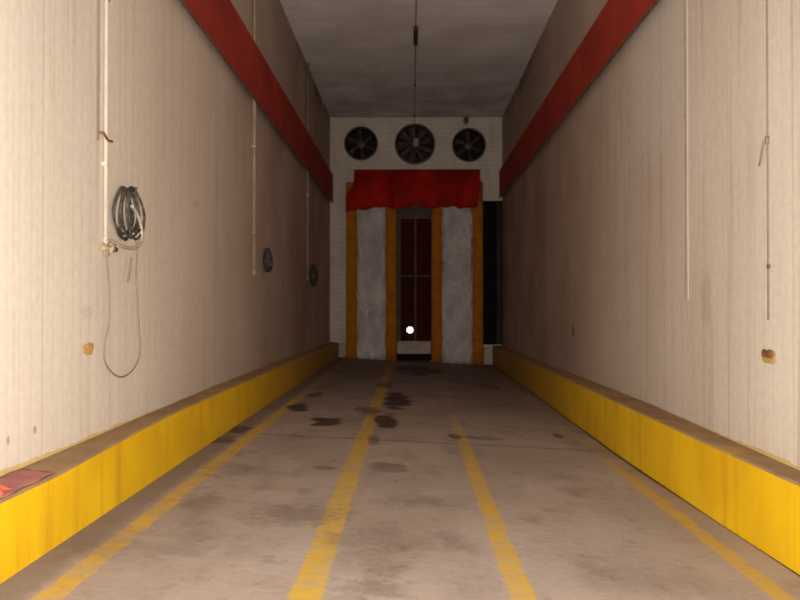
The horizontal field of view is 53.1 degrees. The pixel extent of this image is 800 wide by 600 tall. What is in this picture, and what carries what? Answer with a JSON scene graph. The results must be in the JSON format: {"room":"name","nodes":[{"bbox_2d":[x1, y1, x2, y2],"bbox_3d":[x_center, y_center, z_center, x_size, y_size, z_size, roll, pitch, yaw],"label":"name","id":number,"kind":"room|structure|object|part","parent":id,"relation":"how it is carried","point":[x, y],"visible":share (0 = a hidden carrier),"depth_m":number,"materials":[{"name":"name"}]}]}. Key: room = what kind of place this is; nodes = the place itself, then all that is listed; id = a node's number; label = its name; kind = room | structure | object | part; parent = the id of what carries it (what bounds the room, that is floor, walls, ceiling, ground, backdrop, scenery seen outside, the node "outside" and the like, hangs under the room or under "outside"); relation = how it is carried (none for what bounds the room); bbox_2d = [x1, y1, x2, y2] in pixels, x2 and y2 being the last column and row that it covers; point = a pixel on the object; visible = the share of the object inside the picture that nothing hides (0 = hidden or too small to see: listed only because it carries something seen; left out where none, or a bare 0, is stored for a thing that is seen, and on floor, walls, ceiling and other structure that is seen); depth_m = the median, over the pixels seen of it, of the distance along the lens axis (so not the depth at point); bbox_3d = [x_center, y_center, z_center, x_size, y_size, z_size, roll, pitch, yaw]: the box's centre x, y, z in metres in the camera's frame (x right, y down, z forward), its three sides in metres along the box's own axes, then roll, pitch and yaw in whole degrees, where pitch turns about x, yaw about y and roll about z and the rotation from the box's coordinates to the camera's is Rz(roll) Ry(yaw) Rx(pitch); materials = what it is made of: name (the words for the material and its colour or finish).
{"room":"loading dock","nodes":[
{"label":"loading dock","id":0,"kind":"room"},
{"bbox_2d":[0,0,329,476],"bbox_3d":[-2.482,-2.066,11.733,0.300,7.314,26.350,0,-1,1],"label":"wall","id":1,"kind":"structure","parent":0,"point":[180,118],"depth_m":7.33,"materials":[{"name":"beige paint"}]},
{"bbox_2d":[82,343,93,355],"bbox_3d":[-2.405,0.380,6.184,0.012,0.102,0.229,0,-1,1],"label":"foam patch","id":2,"kind":"object","parent":1,"relation":"attached to","point":[87,348],"visible":1,"depth_m":6.16,"materials":[{"name":"orange plastic"}]},
{"bbox_2d":[97,0,112,142],"bbox_3d":[-2.373,-3.523,6.474,0.033,4.505,0.213,0,-1,10],"label":"wire","id":3,"kind":"object","parent":1,"relation":"attached to","point":[98,58],"visible":1,"depth_m":6.36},
{"bbox_2d":[98,0,117,255],"bbox_3d":[-2.357,-3.064,6.518,0.106,5.421,0.228,0,-1,1],"label":"pipe","id":4,"kind":"object","parent":1,"relation":"attached to","point":[106,164],"visible":0.83,"depth_m":6.48,"materials":[{"name":"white metal"}]},
{"bbox_3d":[-2.341,-0.427,6.463,0.073,0.100,0.116,0,-1,1],"label":"valve handle","id":5,"kind":"part","parent":4,"relation":"part of","materials":[{"name":"gold metal"}]},
{"bbox_2d":[103,240,140,377],"bbox_3d":[-2.357,0.040,6.817,0.013,1.240,0.871,0,-1,1],"label":"hanging cable","id":6,"kind":"object","parent":4,"relation":"hanging from","point":[114,374],"visible":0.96,"depth_m":6.82,"materials":[{"name":"rubber"}]},
{"bbox_2d":[112,186,145,240],"bbox_3d":[-2.324,-0.741,6.842,0.157,0.475,0.465,0,-1,1],"label":"coil","id":7,"kind":"object","parent":1,"relation":"hanging from","point":[131,191],"visible":0.97,"depth_m":6.75,"materials":[{"name":"rubber"}]},
{"bbox_2d":[104,205,142,249],"bbox_3d":[-2.256,-0.612,6.570,0.028,0.386,0.835,0,-1,1],"label":"hose","id":8,"kind":"object","parent":7,"relation":"hanging from","point":[117,243],"visible":1,"depth_m":6.76,"materials":[{"name":"white rubber"}]},
{"bbox_2d":[127,258,131,280],"bbox_3d":[-2.355,-0.265,6.966,0.021,0.211,0.092,0,-1,1],"label":"hose","id":9,"kind":"object","parent":1,"relation":"hanging from","point":[130,261],"visible":1,"depth_m":6.96,"materials":[{"name":"beige rubber"}]},
{"bbox_2d":[251,0,256,274],"bbox_3d":[-2.287,-3.051,12.546,0.068,5.327,0.076,0,-1,1],"label":"pipe","id":10,"kind":"object","parent":1,"relation":"attached to","point":[253,145],"visible":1,"depth_m":12.51,"materials":[{"name":"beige metal"}]},
{"bbox_2d":[179,0,332,202],"bbox_3d":[-2.285,-3.535,11.555,0.100,0.880,25.970,0,-1,1],"label":"wall rail","id":11,"kind":"object","parent":1,"relation":"attached to","point":[219,21],"visible":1,"depth_m":12.35,"materials":[{"name":"red paint"}]},
{"bbox_2d":[263,247,272,271],"bbox_3d":[-2.247,-0.679,13.561,0.118,0.426,0.573,0,-1,1],"label":"coil","id":12,"kind":"object","parent":1,"relation":"hanging from","point":[267,255],"visible":1,"depth_m":13.43,"materials":[{"name":"rubber"}]},
{"bbox_2d":[306,62,308,279],"bbox_3d":[-2.193,-3.061,19.015,0.068,5.178,0.076,0,-1,1],"label":"pipe","id":13,"kind":"object","parent":1,"relation":"attached to","point":[307,121],"visible":0.92,"depth_m":18.99,"materials":[{"name":"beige metal"}]},
{"bbox_2d":[309,264,317,286],"bbox_3d":[-2.149,-0.611,19.903,0.133,0.563,0.930,0,-1,1],"label":"coil","id":14,"kind":"object","parent":1,"relation":"hanging from","point":[313,270],"visible":1,"depth_m":19.66,"materials":[{"name":"rubber"}]},
{"bbox_2d":[0,357,799,599],"bbox_3d":[0.317,1.885,12.428,5.876,0.575,27.900,0,-1,1],"label":"floor","id":15,"kind":"structure","parent":0,"point":[365,479],"depth_m":6.11,"materials":[{"name":"concrete"}]},
{"bbox_2d":[0,342,338,583],"bbox_3d":[-2.202,1.356,11.510,0.265,0.518,25.980,0,-1,1],"label":"kerb","id":16,"kind":"object","parent":15,"relation":"on","point":[93,476],"visible":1,"depth_m":6.27,"materials":[{"name":"yellow paint"}]},
{"bbox_2d":[0,469,55,497],"bbox_3d":[-2.298,1.048,4.618,0.246,0.082,0.909,0,-1,0],"label":"rag","id":17,"kind":"object","parent":16,"relation":"on","point":[12,481],"visible":1,"depth_m":4.78,"materials":[{"name":"fabric"}]},
{"bbox_2d":[338,343,345,356],"bbox_3d":[-1.754,1.536,24.401,0.230,0.420,0.215,0,-1,1],"label":"concrete block","id":18,"kind":"object","parent":15,"relation":"on","point":[341,346],"visible":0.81,"depth_m":24.29,"materials":[{"name":"grey concrete"}]},
{"bbox_2d":[398,355,430,361],"bbox_3d":[0.429,1.775,24.290,1.000,0.188,0.340,0,-1,1],"label":"bumper cover","id":19,"kind":"object","parent":15,"relation":"on","point":[427,358],"visible":0.99,"depth_m":24.13,"materials":[{"name":"black rubber"}]},
{"bbox_2d":[483,348,489,364],"bbox_3d":[2.627,1.700,24.287,0.196,0.500,0.315,0,-1,1],"label":"concrete block","id":20,"kind":"object","parent":15,"relation":"on","point":[486,351],"visible":0.97,"depth_m":24.13,"materials":[{"name":"grey concrete"}]},
{"bbox_2d":[492,345,799,574],"bbox_3d":[2.760,1.532,11.437,0.361,0.634,25.980,0,-1,1],"label":"kerb","id":21,"kind":"object","parent":15,"relation":"on","point":[755,495],"visible":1,"depth_m":7.17,"materials":[{"name":"yellow paint"}]},
{"bbox_2d":[330,117,501,363],"bbox_3d":[0.492,-1.806,24.690,5.276,7.574,0.350,0,-1,1],"label":"wall","id":22,"kind":"structure","parent":0,"point":[342,166],"depth_m":24.54,"materials":[{"name":"white brick"}]},
{"bbox_2d":[344,126,377,159],"bbox_3d":[-1.193,-4.803,24.674,1.040,1.040,0.361,0,-1,1],"label":"wall fan","id":23,"kind":"object","parent":22,"relation":"attached to","point":[359,145],"visible":0.98,"depth_m":24.61,"materials":[{"name":"metal"}]},
{"bbox_3d":[-1.461,-4.886,24.658,0.320,0.182,0.138,17,0,1],"label":"blade","id":24,"kind":"part","parent":23,"relation":"part of","materials":[{"name":"metal"}]},
{"bbox_3d":[-1.399,-4.613,24.654,0.320,0.182,0.138,-43,-1,0],"label":"blade","id":25,"kind":"part","parent":23,"relation":"part of","materials":[{"name":"metal"}]},
{"bbox_3d":[-1.274,-5.081,24.658,0.091,0.343,0.235,0,-1,-39],"label":"blade","id":26,"kind":"part","parent":23,"relation":"part of","materials":[{"name":"metal"}]},
{"bbox_3d":[-1.114,-4.526,24.650,0.091,0.343,0.235,0,-1,40],"label":"blade","id":27,"kind":"part","parent":23,"relation":"part of","materials":[{"name":"metal"}]},
{"bbox_3d":[-0.926,-4.721,24.648,0.320,0.182,0.138,17,0,1],"label":"blade","id":28,"kind":"part","parent":23,"relation":"part of","materials":[{"name":"metal"}]},
{"bbox_2d":[346,182,396,360],"bbox_3d":[-0.860,-0.861,24.273,1.517,5.364,0.496,0,-1,1],"label":"pad","id":29,"kind":"object","parent":22,"relation":"attached to","point":[371,234],"visible":0.88,"depth_m":24.04,"materials":[{"name":"plastic"}]},
{"bbox_3d":[-0.860,-0.853,24.277,0.877,5.319,0.488,0,-1,1],"label":"panel","id":30,"kind":"part","parent":29,"relation":"part of","materials":[{"name":"plastic"}]},
{"bbox_2d":[346,169,480,211],"bbox_3d":[0.404,-3.280,24.098,4.023,1.311,0.861,0,-1,1],"label":"curtain","id":31,"kind":"object","parent":22,"relation":"hanging from","point":[395,188],"visible":1,"depth_m":23.79,"materials":[{"name":"red fabric"}]},
{"bbox_2d":[397,206,430,340],"bbox_3d":[0.464,-0.853,24.668,1.140,4.300,0.155,0,-1,1],"label":"door","id":32,"kind":"structure","parent":22,"relation":"in","point":[405,216],"depth_m":24.64,"materials":[{"name":"red metal"}]},
{"bbox_3d":[-0.041,-0.753,24.692,0.130,4.100,0.120,0,-1,1],"label":"post","id":33,"kind":"part","parent":32,"relation":"part of","materials":[{"name":"grey metal"}]},
{"bbox_2d":[406,326,413,333],"bbox_3d":[0.307,0.921,24.568,0.240,0.240,0.135,0,-1,1],"label":"round lamp","id":34,"kind":"object","parent":32,"relation":"attached to","point":[409,329],"visible":1,"depth_m":24.53,"materials":[{"name":"white glass"}]},
{"bbox_3d":[0.464,-2.753,24.685,1.140,0.500,0.120,0,-1,1],"label":"head rail","id":35,"kind":"part","parent":32,"relation":"part of","materials":[{"name":"grey metal"}]},
{"bbox_2d":[397,341,430,353],"bbox_3d":[0.426,1.444,24.438,1.030,0.380,0.410,0,-1,1],"label":"door sill","id":36,"kind":"structure","parent":22,"relation":"attached to","point":[403,347],"depth_m":24.23,"materials":[{"name":"concrete"}]},
{"bbox_2d":[395,123,434,164],"bbox_3d":[0.460,-4.774,24.607,1.240,1.240,0.445,0,-1,1],"label":"wall fan","id":37,"kind":"object","parent":22,"relation":"attached to","point":[415,145],"visible":1,"depth_m":24.57,"materials":[{"name":"black metal"}]},
{"bbox_3d":[0.131,-4.758,24.634,0.420,0.215,0.155,-3,-1,1],"label":"blade","id":38,"kind":"part","parent":37,"relation":"part of","materials":[{"name":"brown paint"}]},
{"bbox_3d":[0.197,-4.973,24.635,0.420,0.215,0.155,37,0,1],"label":"blade","id":39,"kind":"part","parent":37,"relation":"part of","materials":[{"name":"brown paint"}]},
{"bbox_3d":[0.218,-4.550,24.630,0.420,0.215,0.155,-43,-1,0],"label":"blade","id":40,"kind":"part","parent":37,"relation":"part of","materials":[{"name":"brown paint"}]},
{"bbox_3d":[0.387,-5.096,24.633,0.215,0.420,0.155,-13,-1,1],"label":"blade","id":41,"kind":"part","parent":37,"relation":"part of","materials":[{"name":"brown paint"}]},
{"bbox_3d":[0.409,-4.443,24.602,0.263,0.436,0.067,0,-1,-34],"label":"blade","id":42,"kind":"part","parent":37,"relation":"part of","materials":[{"name":"brown paint"}]},
{"bbox_3d":[0.487,-4.811,24.405,0.180,0.270,0.040,0,-1,1],"label":"hub plate","id":43,"kind":"part","parent":37,"relation":"part of","materials":[{"name":"grey metal"}]},
{"bbox_3d":[0.611,-5.067,24.630,0.215,0.420,0.155,27,0,1],"label":"blade","id":44,"kind":"part","parent":37,"relation":"part of","materials":[{"name":"brown paint"}]},
{"bbox_3d":[0.639,-4.497,24.624,0.215,0.420,0.155,-33,-1,0],"label":"blade","id":45,"kind":"part","parent":37,"relation":"part of","materials":[{"name":"brown paint"}]},
{"bbox_3d":[0.764,-4.902,24.626,0.420,0.215,0.155,-23,-1,1],"label":"blade","id":46,"kind":"part","parent":37,"relation":"part of","materials":[{"name":"brown paint"}]},
{"bbox_3d":[0.775,-4.676,24.623,0.420,0.215,0.155,17,0,1],"label":"blade","id":47,"kind":"part","parent":37,"relation":"part of","materials":[{"name":"brown paint"}]},
{"bbox_2d":[431,182,482,364],"bbox_3d":[1.722,-0.800,24.235,1.547,5.485,0.496,0,-1,1],"label":"pad","id":48,"kind":"object","parent":22,"relation":"attached to","point":[456,233],"visible":0.9,"depth_m":24.00,"materials":[{"name":"plastic"}]},
{"bbox_3d":[1.722,-0.792,24.239,0.927,5.441,0.488,0,-1,1],"label":"panel","id":49,"kind":"part","parent":48,"relation":"part of","materials":[{"name":"plastic"}]},
{"bbox_2d":[463,118,468,124],"bbox_3d":[2.021,-5.471,24.479,0.160,0.210,0.100,0,-1,1],"label":"sensor box","id":50,"kind":"object","parent":22,"relation":"attached to","point":[465,120],"visible":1,"depth_m":24.43,"materials":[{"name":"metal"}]},
{"bbox_2d":[452,128,485,161],"bbox_3d":[2.113,-4.744,24.625,1.040,1.040,0.361,0,-1,1],"label":"wall fan","id":51,"kind":"object","parent":22,"relation":"attached to","point":[470,145],"visible":0.99,"depth_m":24.58,"materials":[{"name":"black metal"}]},
{"bbox_3d":[1.845,-4.827,24.610,0.320,0.182,0.138,17,0,1],"label":"blade","id":52,"kind":"part","parent":51,"relation":"part of","materials":[{"name":"metal"}]},
{"bbox_3d":[1.908,-4.554,24.606,0.320,0.182,0.138,-43,-1,0],"label":"blade","id":53,"kind":"part","parent":51,"relation":"part of","materials":[{"name":"metal"}]},
{"bbox_3d":[2.033,-5.022,24.610,0.091,0.343,0.235,0,-1,-39],"label":"blade","id":54,"kind":"part","parent":51,"relation":"part of","materials":[{"name":"metal"}]},
{"bbox_3d":[2.193,-4.467,24.602,0.091,0.343,0.235,0,-1,40],"label":"blade","id":55,"kind":"part","parent":51,"relation":"part of","materials":[{"name":"metal"}]},
{"bbox_3d":[2.318,-4.934,24.604,0.320,0.182,0.138,-43,-1,0],"label":"blade","id":56,"kind":"part","parent":51,"relation":"part of","materials":[{"name":"metal"}]},
{"bbox_3d":[2.380,-4.662,24.600,0.320,0.182,0.138,17,0,1],"label":"blade","id":57,"kind":"part","parent":51,"relation":"part of","materials":[{"name":"metal"}]},
{"bbox_2d":[280,0,557,117],"bbox_3d":[0.317,-5.840,12.506,5.876,0.250,27.900,0,-1,1],"label":"ceiling","id":58,"kind":"structure","parent":0,"point":[472,56],"depth_m":18.22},
{"bbox_2d":[413,0,417,122],"bbox_3d":[0.266,-5.612,12.294,0.100,0.210,24.480,0,-1,1],"label":"conduit","id":59,"kind":"object","parent":58,"relation":"attached to","point":[415,28],"visible":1,"depth_m":17.21,"materials":[{"name":"metal"}]},
{"bbox_2d":[758,0,769,319],"bbox_3d":[2.844,-2.811,6.276,0.044,5.933,0.133,0,-1,1],"label":"pull cord","id":60,"kind":"object","parent":58,"relation":"hanging from","point":[766,140],"visible":1,"depth_m":6.21,"materials":[{"name":"beige metal"}]},
{"bbox_3d":[2.851,-2.811,6.225,0.012,5.933,0.012,0,-1,1],"label":"cord","id":61,"kind":"part","parent":60,"relation":"part of","materials":[{"name":"beige metal"}]},
{"bbox_2d":[352,130,496,356],"bbox_3d":[0.515,-1.790,26.265,5.276,7.574,0.300,0,-1,1],"label":"wall","id":62,"kind":"structure","parent":0,"point":[489,208],"depth_m":26.07,"materials":[{"name":"black rubber"}]},
{"bbox_2d":[497,0,799,469],"bbox_3d":[3.104,-1.929,12.427,0.300,7.574,27.900,0,-1,1],"label":"wall","id":63,"kind":"structure","parent":0,"point":[593,224],"depth_m":8.54,"materials":[{"name":"beige paint"}]},
{"bbox_2d":[499,0,659,197],"bbox_3d":[2.891,-3.660,11.482,0.100,0.850,25.970,0,-1,1],"label":"wall rail","id":64,"kind":"object","parent":63,"relation":"attached to","point":[618,20],"visible":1,"depth_m":12.77,"materials":[{"name":"red paint"}]},
{"bbox_2d":[683,0,688,299],"bbox_3d":[2.884,-2.880,8.091,0.016,5.759,0.100,0,-1,1],"label":"strip","id":65,"kind":"object","parent":63,"relation":"attached to","point":[685,2],"visible":1,"depth_m":8.07,"materials":[{"name":"beige paint"}]},
{"bbox_2d":[761,349,775,363],"bbox_3d":[2.857,0.439,6.221,0.018,0.115,0.260,0,-1,1],"label":"foam patch","id":66,"kind":"object","parent":63,"relation":"attached to","point":[768,356],"visible":1,"depth_m":6.18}
]}

